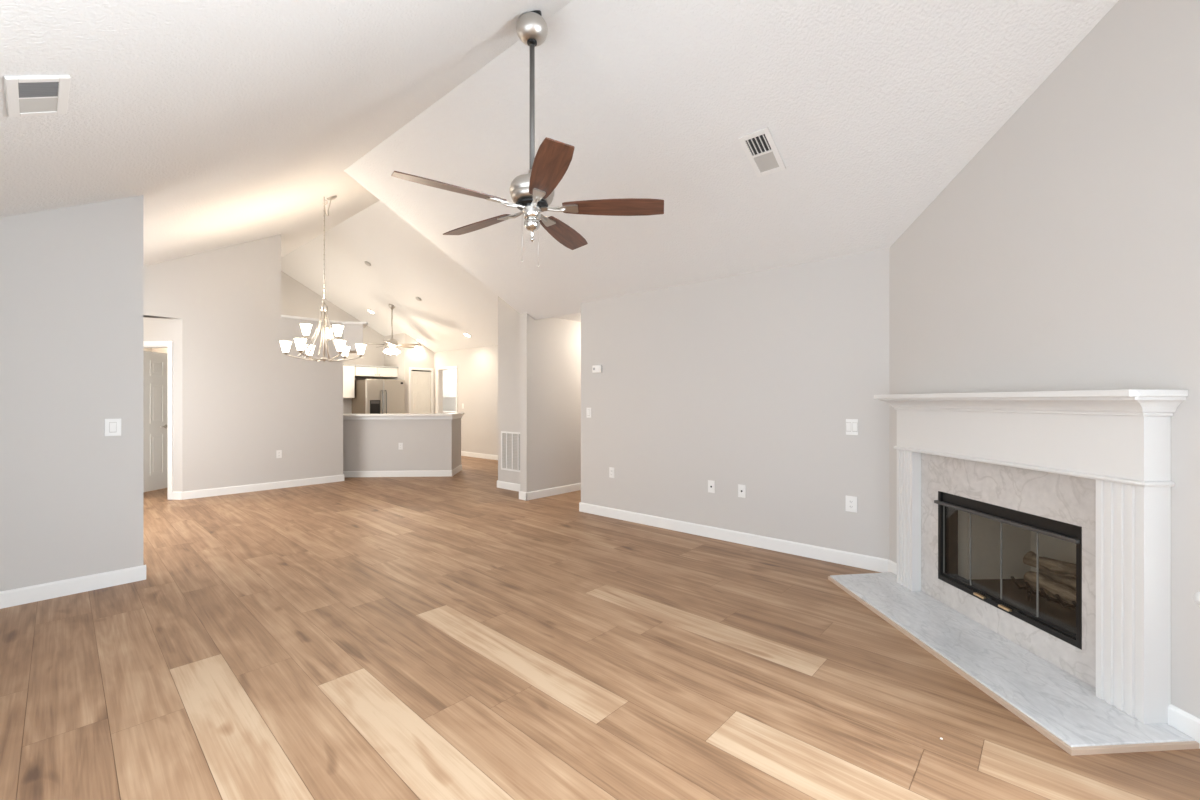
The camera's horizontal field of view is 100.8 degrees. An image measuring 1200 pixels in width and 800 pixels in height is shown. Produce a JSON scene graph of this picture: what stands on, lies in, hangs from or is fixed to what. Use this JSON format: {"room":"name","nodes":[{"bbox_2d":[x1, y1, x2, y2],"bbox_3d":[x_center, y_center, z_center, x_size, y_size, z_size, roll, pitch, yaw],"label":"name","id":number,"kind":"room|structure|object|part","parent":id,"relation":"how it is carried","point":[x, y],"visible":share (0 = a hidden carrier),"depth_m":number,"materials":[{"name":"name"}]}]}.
{"room":"living room","nodes":[
{"label":"living room","id":0,"kind":"room"},
{"bbox_2d":[0,195,142,590],"bbox_3d":[-3.691,-0.114,3.284,0.120,2.828,0.975,0,0,41],"label":"wall","id":1,"kind":"structure","parent":0,"point":[71,278],"depth_m":3.33,"materials":[{"name":"grey paint"}]},
{"bbox_2d":[0,565,145,608],"bbox_3d":[-3.603,1.248,3.283,0.014,0.105,0.889,0,0,41],"label":"baseboard","id":2,"kind":"structure","parent":1,"relation":"attached to","point":[29,594],"depth_m":3.33,"materials":[{"name":"white paint"}]},
{"bbox_2d":[105,418,120,435],"bbox_3d":[-3.425,0.185,3.488,0.011,0.122,0.084,0,0,41],"label":"light switch","id":3,"kind":"object","parent":1,"relation":"attached to","point":[112,426],"visible":1,"depth_m":3.49,"materials":[{"name":"white plastic"}]},
{"bbox_2d":[143,348,167,352],"bbox_3d":[-8.114,0.000,6.446,3.900,2.600,4.200,0,0,41],"label":"wall","id":4,"kind":"structure","parent":0,"point":[162,350],"depth_m":8.65,"materials":[{"name":"grey paint"}]},
{"bbox_2d":[143,351,167,491],"bbox_3d":[-6.449,0.289,7.031,0.115,1.998,0.758,0,0,1],"label":"door","id":5,"kind":"structure","parent":4,"relation":"in","point":[155,364],"depth_m":7.17,"materials":[{"name":"white paint"}]},
{"bbox_2d":[143,317,181,491],"bbox_3d":[-6.370,0.015,6.686,1.750,2.570,0.120,0,0,6],"label":"door frame","id":6,"kind":"structure","parent":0,"point":[154,329],"depth_m":6.55,"materials":[{"name":"grey paint"}]},
{"bbox_2d":[143,234,362,491],"bbox_3d":[-5.453,-0.609,6.939,0.891,3.817,4.150,0,0,41],"label":"wall","id":7,"kind":"structure","parent":0,"point":[245,400],"depth_m":7.06,"materials":[{"name":"grey paint"}]},
{"bbox_2d":[143,341,172,499],"bbox_3d":[-6.097,0.253,6.650,0.930,2.095,0.138,0,0,6],"label":"trim","id":8,"kind":"structure","parent":7,"relation":"attached to","point":[146,344],"depth_m":6.54,"materials":[{"name":"white paint"}]},
{"bbox_2d":[172,475,343,499],"bbox_3d":[-4.900,1.248,7.302,0.124,0.105,2.124,0,0,41],"label":"baseboard","id":9,"kind":"structure","parent":7,"relation":"attached to","point":[184,495],"depth_m":7.12,"materials":[{"name":"white paint"}]},
{"bbox_2d":[276,450,281,457],"bbox_3d":[-4.769,0.790,7.371,0.009,0.116,0.071,0,0,41],"label":"wall outlet","id":10,"kind":"object","parent":7,"relation":"attached to","point":[278,452],"visible":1,"depth_m":7.37,"materials":[{"name":"white plastic"}]},
{"bbox_2d":[281,315,367,327],"bbox_3d":[-4.472,-1.268,8.031,0.988,0.035,1.331,0,0,41],"label":"trim","id":11,"kind":"structure","parent":7,"relation":"attached to","point":[365,324],"depth_m":7.87,"materials":[{"name":"white paint"}]},
{"bbox_2d":[281,271,413,413],"bbox_3d":[-6.468,-0.862,11.752,0.120,4.324,4.530,0,0,41],"label":"wall","id":12,"kind":"structure","parent":0,"point":[297,299],"depth_m":11.74,"materials":[{"name":"grey paint"}]},
{"bbox_2d":[343,364,354,397],"bbox_3d":[-6.128,-0.455,11.464,0.768,0.770,0.606,0,0,41],"label":"upper cabinet","id":13,"kind":"object","parent":12,"relation":"attached to","point":[348,369],"visible":0.42,"depth_m":11.36,"materials":[{"name":"white paint"}]},
{"bbox_3d":[-5.870,-0.438,11.251,0.020,0.725,0.575,0,0,41],"label":"cabinet door","id":14,"kind":"part","parent":13,"relation":"part of","materials":[{"name":"white paint"}]},
{"bbox_2d":[355,365,398,377],"bbox_3d":[-5.588,-0.713,12.080,0.768,0.255,1.029,0,0,41],"label":"upper cabinet","id":15,"kind":"object","parent":12,"relation":"attached to","point":[366,371],"visible":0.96,"depth_m":11.84,"materials":[{"name":"white paint"}]},
{"bbox_3d":[-5.501,-0.695,11.672,0.020,0.210,0.495,0,0,41],"label":"cabinet door","id":16,"kind":"part","parent":15,"relation":"part of","materials":[{"name":"white paint"}]},
{"bbox_3d":[-5.588,-0.823,12.080,0.768,0.034,1.029,0,0,41],"label":"moulding","id":17,"kind":"part","parent":15,"relation":"part of","materials":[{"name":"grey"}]},
{"bbox_3d":[-5.167,-0.695,12.054,0.020,0.210,0.500,0,0,41],"label":"cabinet door","id":18,"kind":"part","parent":15,"relation":"part of","materials":[{"name":"white paint"}]},
{"bbox_2d":[343,418,460,470],"bbox_3d":[-3.601,0.790,8.891,2.030,1.020,0.780,0,0,-4],"label":"wall","id":19,"kind":"structure","parent":0,"point":[369,444],"depth_m":8.51,"materials":[{"name":"grey paint"}]},
{"bbox_2d":[398,443,402,449],"bbox_3d":[-3.421,0.775,8.507,0.071,0.116,0.010,0,0,-4],"label":"wall outlet","id":20,"kind":"object","parent":19,"relation":"attached to","point":[400,445],"visible":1,"depth_m":8.51,"materials":[{"name":"white plastic"}]},
{"bbox_2d":[343,464,461,476],"bbox_3d":[-3.589,1.248,8.885,2.034,0.105,0.794,0,0,-4],"label":"baseboard","id":21,"kind":"structure","parent":19,"relation":"attached to","point":[417,473],"depth_m":8.50,"materials":[{"name":"white paint"}]},
{"bbox_2d":[343,415,462,419],"bbox_3d":[-3.591,0.286,8.887,2.050,0.057,0.830,0,0,-4],"label":"trim","id":22,"kind":"structure","parent":19,"relation":"attached to","point":[457,416],"depth_m":8.48,"materials":[{"name":"white paint"}]},
{"bbox_2d":[343,413,463,415],"bbox_3d":[-3.656,0.240,8.832,2.247,0.036,0.990,0,0,-4],"label":"countertop","id":23,"kind":"structure","parent":19,"relation":"on","point":[445,414],"depth_m":8.36,"materials":[{"name":"white stone"}]},
{"bbox_2d":[384,333,433,413],"bbox_3d":[-4.878,-0.190,12.679,1.050,2.979,0.800,0,0,41],"label":"wall","id":24,"kind":"structure","parent":0,"point":[421,356],"depth_m":12.23,"materials":[{"name":"grey paint"}]},
{"bbox_2d":[411,371,430,413],"bbox_3d":[-4.487,0.274,12.401,0.167,2.028,0.548,0,0,41],"label":"door","id":25,"kind":"structure","parent":24,"relation":"in","point":[420,380],"depth_m":12.38,"materials":[{"name":"white paint"}]},
{"bbox_2d":[409,367,433,413],"bbox_3d":[-4.447,0.237,12.360,0.018,2.125,0.660,0,0,41],"label":"trim","id":26,"kind":"structure","parent":24,"relation":"attached to","point":[410,368],"depth_m":12.54,"materials":[{"name":"white paint"}]},
{"bbox_2d":[443,397,455,410],"bbox_3d":[-3.865,0.050,13.645,5.400,2.500,1.870,0,0,41],"label":"wall","id":27,"kind":"structure","parent":0,"point":[449,403],"depth_m":15.49,"materials":[{"name":"white paint"}]},
{"bbox_2d":[443,369,455,396],"bbox_3d":[-4.465,-0.560,15.024,1.200,0.880,0.382,0,0,41],"label":"laundry cabinet","id":28,"kind":"object","parent":27,"relation":"attached to","point":[449,376],"visible":0.48,"depth_m":14.85,"materials":[{"name":"white paint"}]},
{"bbox_3d":[-4.787,-0.560,15.112,0.590,0.870,0.020,0,0,41],"label":"cabinet door","id":29,"kind":"part","parent":28,"relation":"part of","materials":[{"name":"white paint"}]},
{"bbox_3d":[-4.336,-0.560,14.716,0.590,0.870,0.020,0,0,41],"label":"cabinet door","id":30,"kind":"part","parent":28,"relation":"part of","materials":[{"name":"white paint"}]},
{"bbox_2d":[414,345,497,454],"bbox_3d":[-3.259,0.020,11.871,8.650,2.560,0.120,0,0,41],"label":"wall","id":31,"kind":"structure","parent":0,"point":[478,366],"depth_m":11.43,"materials":[{"name":"grey paint"}]},
{"bbox_2d":[436,366,457,413],"bbox_3d":[-3.742,0.225,12.283,0.940,2.150,0.138,0,0,41],"label":"trim","id":32,"kind":"structure","parent":31,"relation":"attached to","point":[439,373],"depth_m":12.51,"materials":[{"name":"white paint"}]},
{"bbox_2d":[461,451,497,459],"bbox_3d":[-1.784,1.248,10.489,4.370,0.105,0.014,0,0,41],"label":"baseboard","id":33,"kind":"structure","parent":31,"relation":"attached to","point":[463,453],"depth_m":11.33,"materials":[{"name":"white paint"}]},
{"bbox_2d":[498,296,519,483],"bbox_3d":[-1.137,-0.507,7.192,0.950,3.615,0.120,0,0,41],"label":"wall","id":34,"kind":"structure","parent":0,"point":[508,317],"depth_m":7.30,"materials":[{"name":"grey paint"}]},
{"bbox_2d":[497,480,519,491],"bbox_3d":[-1.190,1.248,7.150,0.954,0.105,0.014,0,0,41],"label":"baseboard","id":35,"kind":"structure","parent":34,"relation":"attached to","point":[500,484],"depth_m":7.27,"materials":[{"name":"white paint"}]},
{"bbox_2d":[501,431,519,471],"bbox_3d":[-1.274,0.735,7.225,0.530,0.570,0.012,0,0,41],"label":"air vent","id":36,"kind":"object","parent":34,"relation":"in","point":[504,437],"visible":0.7,"depth_m":7.25,"materials":[{"name":"white plastic"}]},
{"bbox_2d":[520,313,580,491],"bbox_3d":[0.261,0.065,7.982,0.130,2.470,3.850,0,0,41],"label":"wall","id":37,"kind":"structure","parent":0,"point":[550,348],"depth_m":6.81,"materials":[{"name":"grey paint"}]},
{"bbox_2d":[519,483,580,500],"bbox_3d":[0.223,1.248,7.939,0.158,0.105,3.764,0,0,41],"label":"baseboard","id":38,"kind":"structure","parent":37,"relation":"attached to","point":[542,493],"depth_m":6.78,"materials":[{"name":"white paint"}]},
{"bbox_2d":[0,0,1118,351],"bbox_3d":[-2.883,-2.036,6.648,16.100,2.195,11.400,0,0,41],"label":"ceiling","id":39,"kind":"structure","parent":0,"point":[233,122],"depth_m":3.13,"materials":[{"name":"white paint"}]},
{"bbox_2d":[4,75,70,116],"bbox_3d":[-2.260,-1.224,1.995,0.370,0.094,0.168,0,0,41],"label":"ceiling vent","id":40,"kind":"object","parent":39,"relation":"in","point":[43,94],"visible":1,"depth_m":1.98,"materials":[{"name":"white plastic"}]},
{"bbox_2d":[280,195,365,361],"bbox_3d":[-3.224,-1.473,5.797,0.829,2.022,0.884,0,0,0],"label":"chandelier","id":41,"kind":"object","parent":39,"relation":"hanging from","point":[326,333],"visible":1,"depth_m":5.76,"materials":[{"name":"silver metal"}]},
{"bbox_3d":[-3.578,-0.614,5.646,0.120,0.128,0.120,0,0,0],"label":"lamp shade","id":42,"kind":"part","parent":41,"relation":"part of","materials":[{"name":"white glass"}]},
{"bbox_3d":[-3.271,-0.614,5.415,0.120,0.128,0.120,0,0,0],"label":"lamp shade","id":43,"kind":"part","parent":41,"relation":"part of","materials":[{"name":"white glass"}]},
{"bbox_3d":[-3.411,-0.504,5.717,0.371,0.082,0.017,0,0,-23],"label":"arm","id":44,"kind":"part","parent":41,"relation":"part of","materials":[{"name":"silver metal"}]},
{"bbox_3d":[-3.353,-0.810,5.658,0.120,0.128,0.120,0,0,0],"label":"lamp shade","id":45,"kind":"part","parent":41,"relation":"part of","materials":[{"name":"white glass"}]},
{"bbox_3d":[-3.326,-0.794,5.687,0.019,0.594,0.252,0,0,43],"label":"arm","id":46,"kind":"part","parent":41,"relation":"part of","materials":[{"name":"silver metal"}]},
{"bbox_3d":[-3.531,-0.614,6.029,0.120,0.128,0.120,0,0,0],"label":"lamp shade","id":47,"kind":"part","parent":41,"relation":"part of","materials":[{"name":"white glass"}]},
{"bbox_3d":[-3.248,-0.504,5.595,0.017,0.082,0.371,0,0,7],"label":"arm","id":48,"kind":"part","parent":41,"relation":"part of","materials":[{"name":"silver metal"}]},
{"bbox_3d":[-3.371,-0.794,5.831,0.252,0.594,0.019,0,0,13],"label":"brace arm","id":49,"kind":"part","parent":41,"relation":"part of","materials":[{"name":"silver metal"}]},
{"bbox_3d":[-3.179,-0.794,5.652,0.019,0.594,0.252,0,0,-17],"label":"brace arm","id":50,"kind":"part","parent":41,"relation":"part of","materials":[{"name":"silver metal"}]},
{"bbox_3d":[-3.224,-1.745,5.797,0.016,1.114,0.016,0,0,-23],"label":"chain","id":51,"kind":"part","parent":41,"relation":"part of","materials":[{"name":"silver metal"}]},
{"bbox_3d":[-3.224,-0.757,5.797,0.068,0.605,0.068,0,0,0],"label":"stem","id":52,"kind":"part","parent":41,"relation":"part of","materials":[{"name":"silver metal"}]},
{"bbox_3d":[-3.268,-0.794,5.941,0.019,0.594,0.252,0,0,-17],"label":"arm","id":53,"kind":"part","parent":41,"relation":"part of","materials":[{"name":"silver metal"}]},
{"bbox_3d":[-3.279,-0.810,5.979,0.120,0.128,0.120,0,0,0],"label":"lamp shade","id":54,"kind":"part","parent":41,"relation":"part of","materials":[{"name":"white glass"}]},
{"bbox_3d":[-3.077,-0.794,5.763,0.252,0.594,0.019,0,0,13],"label":"arm","id":55,"kind":"part","parent":41,"relation":"part of","materials":[{"name":"silver metal"}]},
{"bbox_3d":[-3.038,-0.810,5.754,0.120,0.128,0.120,0,0,0],"label":"lamp shade","id":56,"kind":"part","parent":41,"relation":"part of","materials":[{"name":"white glass"}]},
{"bbox_3d":[-3.121,-0.794,5.907,0.019,0.594,0.252,0,0,43],"label":"brace arm","id":57,"kind":"part","parent":41,"relation":"part of","materials":[{"name":"silver metal"}]},
{"bbox_3d":[-2.916,-0.614,5.565,0.120,0.128,0.120,0,0,0],"label":"lamp shade","id":58,"kind":"part","parent":41,"relation":"part of","materials":[{"name":"white glass"}]},
{"bbox_3d":[-3.036,-0.504,5.877,0.371,0.082,0.017,0,0,-23],"label":"arm","id":59,"kind":"part","parent":41,"relation":"part of","materials":[{"name":"silver metal"}]},
{"bbox_3d":[-3.177,-0.614,6.179,0.120,0.128,0.120,0,0,0],"label":"lamp shade","id":60,"kind":"part","parent":41,"relation":"part of","materials":[{"name":"white glass"}]},
{"bbox_3d":[-2.869,-0.614,5.947,0.120,0.128,0.120,0,0,0],"label":"lamp shade","id":61,"kind":"part","parent":41,"relation":"part of","materials":[{"name":"white glass"}]},
{"bbox_2d":[363,304,420,353],"bbox_3d":[-4.563,-1.572,10.825,1.204,1.107,1.264,0,0,41],"label":"ceiling fan","id":62,"kind":"object","parent":39,"relation":"hanging from","point":[392,343],"visible":0.98,"depth_m":10.75,"materials":[{"name":"silver metal"}]},
{"bbox_3d":[-4.128,-1.220,10.758,0.500,0.006,0.132,0,-12,5],"label":"blade","id":63,"kind":"part","parent":62,"relation":"part of","materials":[{"name":"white wood"}]},
{"bbox_2d":[391,10,663,266],"bbox_3d":[-0.427,-1.483,2.834,1.422,1.446,1.458,0,0,41],"label":"ceiling fan","id":64,"kind":"object","parent":39,"relation":"hanging from","point":[532,193],"visible":1,"depth_m":2.77,"materials":[{"name":"brown wood"}]},
{"bbox_3d":[-0.768,-1.098,2.556,0.580,0.006,0.156,0,13,-35],"label":"blade","id":65,"kind":"part","parent":64,"relation":"part of","materials":[{"name":"brown wood"}]},
{"bbox_3d":[-0.758,-1.098,3.103,0.580,0.006,0.156,0,13,37],"label":"blade","id":66,"kind":"part","parent":64,"relation":"part of","materials":[{"name":"brown wood"}]},
{"bbox_3d":[-0.251,-1.098,2.378,0.156,0.006,0.580,14,-4,-16],"label":"blade","id":67,"kind":"part","parent":64,"relation":"part of","materials":[{"name":"brown wood"}]},
{"bbox_3d":[-0.235,-1.098,3.262,0.156,0.006,0.580,-14,-4,19],"label":"blade","id":68,"kind":"part","parent":64,"relation":"part of","materials":[{"name":"brown wood"}]},
{"bbox_3d":[0.078,-1.098,2.814,0.580,0.006,0.156,0,-13,1],"label":"blade","id":69,"kind":"part","parent":64,"relation":"part of","materials":[{"name":"brown wood"}]},
{"bbox_2d":[738,127,785,177],"bbox_3d":[1.092,-1.661,3.330,0.200,0.163,0.312,0,0,41],"label":"ceiling vent","id":70,"kind":"object","parent":39,"relation":"in","point":[763,154],"visible":1,"depth_m":3.32,"materials":[{"name":"white plastic"}]},
{"bbox_2d":[0,456,1199,799],"bbox_3d":[-2.436,1.340,6.891,19.167,0.080,12.353,0,0,41],"label":"floor","id":71,"kind":"structure","parent":0,"point":[459,636],"depth_m":2.30,"materials":[{"name":"brown wood"}]},
{"bbox_2d":[352,379,404,413],"bbox_3d":[-5.228,0.400,11.735,0.868,1.800,0.910,0,0,41],"label":"refrigerator","id":72,"kind":"object","parent":71,"relation":"on","point":[372,396],"visible":0.48,"depth_m":11.43,"materials":[{"name":"silver metal"}]},
{"bbox_3d":[-5.152,0.350,11.319,0.070,1.700,0.385,0,0,41],"label":"freezer door","id":73,"kind":"part","parent":72,"relation":"part of","materials":[{"name":"silver metal"}]},
{"bbox_3d":[-4.850,0.350,11.664,0.070,1.700,0.520,0,0,41],"label":"fridge door","id":74,"kind":"part","parent":72,"relation":"part of","materials":[{"name":"silver metal"}]},
{"bbox_2d":[828,572,1198,755],"bbox_3d":[1.948,1.286,2.753,0.513,0.028,1.852,0,0,-2],"label":"hearth slab","id":75,"kind":"object","parent":71,"relation":"on","point":[1065,709],"visible":0.98,"depth_m":2.28,"materials":[{"name":"white stone"}]},
{"bbox_2d":[581,248,888,559],"bbox_3d":[1.101,0.065,4.766,3.425,2.470,0.120,0,0,41],"label":"wall","id":76,"kind":"structure","parent":0,"point":[754,380],"depth_m":4.46,"materials":[{"name":"grey paint"}]},
{"bbox_2d":[587,408,590,417],"bbox_3d":[-0.131,0.135,5.758,0.071,0.116,0.011,0,0,41],"label":"light switch","id":77,"kind":"object","parent":76,"relation":"attached to","point":[588,409],"visible":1,"depth_m":5.75,"materials":[{"name":"white plastic"}]},
{"bbox_2d":[592,365,601,372],"bbox_3d":[-0.034,-0.365,5.662,0.130,0.086,0.028,0,0,41],"label":"thermostat","id":78,"kind":"object","parent":76,"relation":"attached to","point":[595,368],"visible":1,"depth_m":5.64,"materials":[{"name":"white plastic"}]},
{"bbox_2d":[609,467,613,477],"bbox_3d":[0.130,0.798,5.530,0.071,0.116,0.009,0,0,41],"label":"wall outlet","id":79,"kind":"object","parent":76,"relation":"attached to","point":[611,469],"visible":1,"depth_m":5.53,"materials":[{"name":"white plastic"}]},
{"bbox_2d":[708,480,714,492],"bbox_3d":[1.056,0.814,4.714,0.071,0.116,0.018,0,0,41],"label":"outlet","id":80,"kind":"object","parent":76,"relation":"attached to","point":[711,484],"visible":1,"depth_m":4.71,"materials":[{"name":"white plastic"}]},
{"bbox_2d":[579,502,887,572],"bbox_3d":[0.966,1.248,4.796,3.209,0.105,0.014,0,0,41],"label":"baseboard","id":81,"kind":"structure","parent":76,"relation":"attached to","point":[867,562],"depth_m":4.45,"materials":[{"name":"white paint"}]},
{"bbox_2d":[738,484,745,497],"bbox_3d":[1.287,0.820,4.511,0.071,0.116,0.018,0,0,41],"label":"outlet","id":82,"kind":"object","parent":76,"relation":"attached to","point":[741,488],"visible":1,"depth_m":4.51,"materials":[{"name":"white plastic"}]},
{"bbox_2d":[845,495,856,512],"bbox_3d":[1.980,0.812,3.909,0.085,0.125,0.009,0,0,41],"label":"wall outlet","id":83,"kind":"object","parent":76,"relation":"attached to","point":[850,501],"visible":1,"depth_m":3.91,"materials":[{"name":"white plastic"}]},
{"bbox_2d":[846,419,857,434],"bbox_3d":[1.983,0.205,3.906,0.088,0.125,0.011,0,0,41],"label":"light switch","id":84,"kind":"object","parent":76,"relation":"attached to","point":[851,424],"visible":1,"depth_m":3.90,"materials":[{"name":"white plastic"}]},
{"bbox_2d":[889,0,1199,723],"bbox_3d":[2.301,-0.650,2.243,0.120,3.900,3.400,0,0,-2],"label":"wall","id":85,"kind":"structure","parent":0,"point":[1064,255],"depth_m":2.28,"materials":[{"name":"grey paint"}]},
{"bbox_2d":[934,491,1081,648],"bbox_3d":[2.475,0.840,2.720,0.654,0.680,1.080,0,0,-2],"label":"fireplace insert","id":86,"kind":"object","parent":85,"relation":"in","point":[981,545],"depth_m":3.00,"materials":[{"name":"black paint"}]},
{"bbox_3d":[2.178,1.093,3.029,0.016,0.015,0.210,0,0,-2],"label":"rail","id":87,"kind":"part","parent":86,"relation":"part of","materials":[{"name":"black metal"}]},
{"bbox_3d":[2.155,1.105,2.816,0.022,0.014,0.070,0,0,-2],"label":"handle","id":88,"kind":"part","parent":86,"relation":"part of","materials":[{"name":"gold metal"}]},
{"bbox_3d":[2.186,1.093,2.815,0.016,0.015,0.210,0,0,-2],"label":"rail","id":89,"kind":"part","parent":86,"relation":"part of","materials":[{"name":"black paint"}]},
{"bbox_3d":[2.162,1.105,2.648,0.022,0.014,0.070,0,0,-2],"label":"handle","id":90,"kind":"part","parent":86,"relation":"part of","materials":[{"name":"gold metal"}]},
{"bbox_3d":[2.195,1.093,2.601,0.016,0.015,0.210,0,0,-2],"label":"rail","id":91,"kind":"part","parent":86,"relation":"part of","materials":[{"name":"black metal"}]},
{"bbox_3d":[2.429,1.101,2.808,0.017,0.062,0.017,0,0,20],"label":"leg","id":92,"kind":"part","parent":86,"relation":"part of","materials":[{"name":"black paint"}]},
{"bbox_3d":[2.497,1.065,2.611,0.294,0.134,0.480,0,0,-2],"label":"fire grate","id":93,"kind":"part","parent":86,"relation":"part of","materials":[{"name":"black metal"}]},
{"bbox_2d":[1023,571,1075,604],"bbox_3d":[2.425,0.998,2.582,0.107,0.105,0.428,0,0,1],"label":"log","id":94,"kind":"object","parent":86,"relation":"on","point":[1067,594],"visible":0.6,"depth_m":2.64,"materials":[{"name":"brown wood"}]},
{"bbox_3d":[2.516,1.070,2.612,0.178,0.018,0.480,0,0,-2],"label":"cross rail","id":95,"kind":"part","parent":86,"relation":"part of","materials":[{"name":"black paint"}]},
{"bbox_2d":[1036,569,1075,589],"bbox_3d":[2.562,0.997,2.607,0.128,0.131,0.482,0,0,-5],"label":"log","id":96,"kind":"object","parent":86,"relation":"on","point":[1071,581],"visible":0.07,"depth_m":2.69,"materials":[{"name":"brown wood"}]},
{"bbox_2d":[1023,551,1075,577],"bbox_3d":[2.486,0.898,2.654,0.097,0.094,0.373,0,0,-15],"label":"log","id":97,"kind":"object","parent":96,"relation":"on","point":[1065,569],"visible":0.59,"depth_m":2.68,"materials":[{"name":"brown wood"}]},
{"bbox_3d":[2.203,1.093,2.386,0.016,0.015,0.210,0,0,-2],"label":"rail","id":98,"kind":"part","parent":86,"relation":"part of","materials":[{"name":"black metal"}]},
{"bbox_2d":[921,453,1095,687],"bbox_3d":[2.196,0.804,2.729,0.049,0.933,1.180,0,0,-2],"label":"fireplace surround","id":99,"kind":"object","parent":85,"relation":"attached to","point":[1059,497],"visible":0.68,"depth_m":2.58,"materials":[{"name":"grey stone"}]},
{"bbox_2d":[874,389,1187,723],"bbox_3d":[2.102,0.614,2.717,0.237,1.315,1.650,0,0,-2],"label":"fireplace mantel","id":100,"kind":"object","parent":85,"relation":"attached to","point":[1120,440],"visible":1,"depth_m":2.07,"materials":[{"name":"white wood"}]},
{"bbox_2d":[874,389,1187,398],"bbox_3d":[2.102,-0.030,2.717,0.237,0.028,1.650,0,0,-2],"label":"shelf","id":101,"kind":"object","parent":100,"relation":"attached to","point":[1130,393],"depth_m":2.16,"materials":[{"name":"white wood"}]},
{"bbox_3d":[2.117,0.022,2.715,0.207,0.076,1.627,0,0,-2],"label":"crown moulding","id":102,"kind":"part","parent":100,"relation":"part of","materials":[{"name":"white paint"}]},
{"bbox_3d":[2.158,0.327,2.716,0.125,0.023,1.555,0,0,-2],"label":"moulding","id":103,"kind":"part","parent":100,"relation":"part of","materials":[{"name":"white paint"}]},
{"bbox_2d":[888,560,1199,748],"bbox_3d":[2.234,1.248,2.240,0.014,0.105,3.000,0,0,-2],"label":"baseboard","id":104,"kind":"structure","parent":85,"relation":"attached to","point":[1181,720],"depth_m":1.91,"materials":[{"name":"white paint"}]},
{"bbox_2d":[1193,592,1199,605],"bbox_3d":[2.247,0.744,1.851,0.018,0.062,0.062,0,0,-2],"label":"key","id":105,"kind":"object","parent":85,"relation":"attached to","point":[1196,597],"visible":1,"depth_m":1.87,"materials":[{"name":"white plastic"}]}
]}

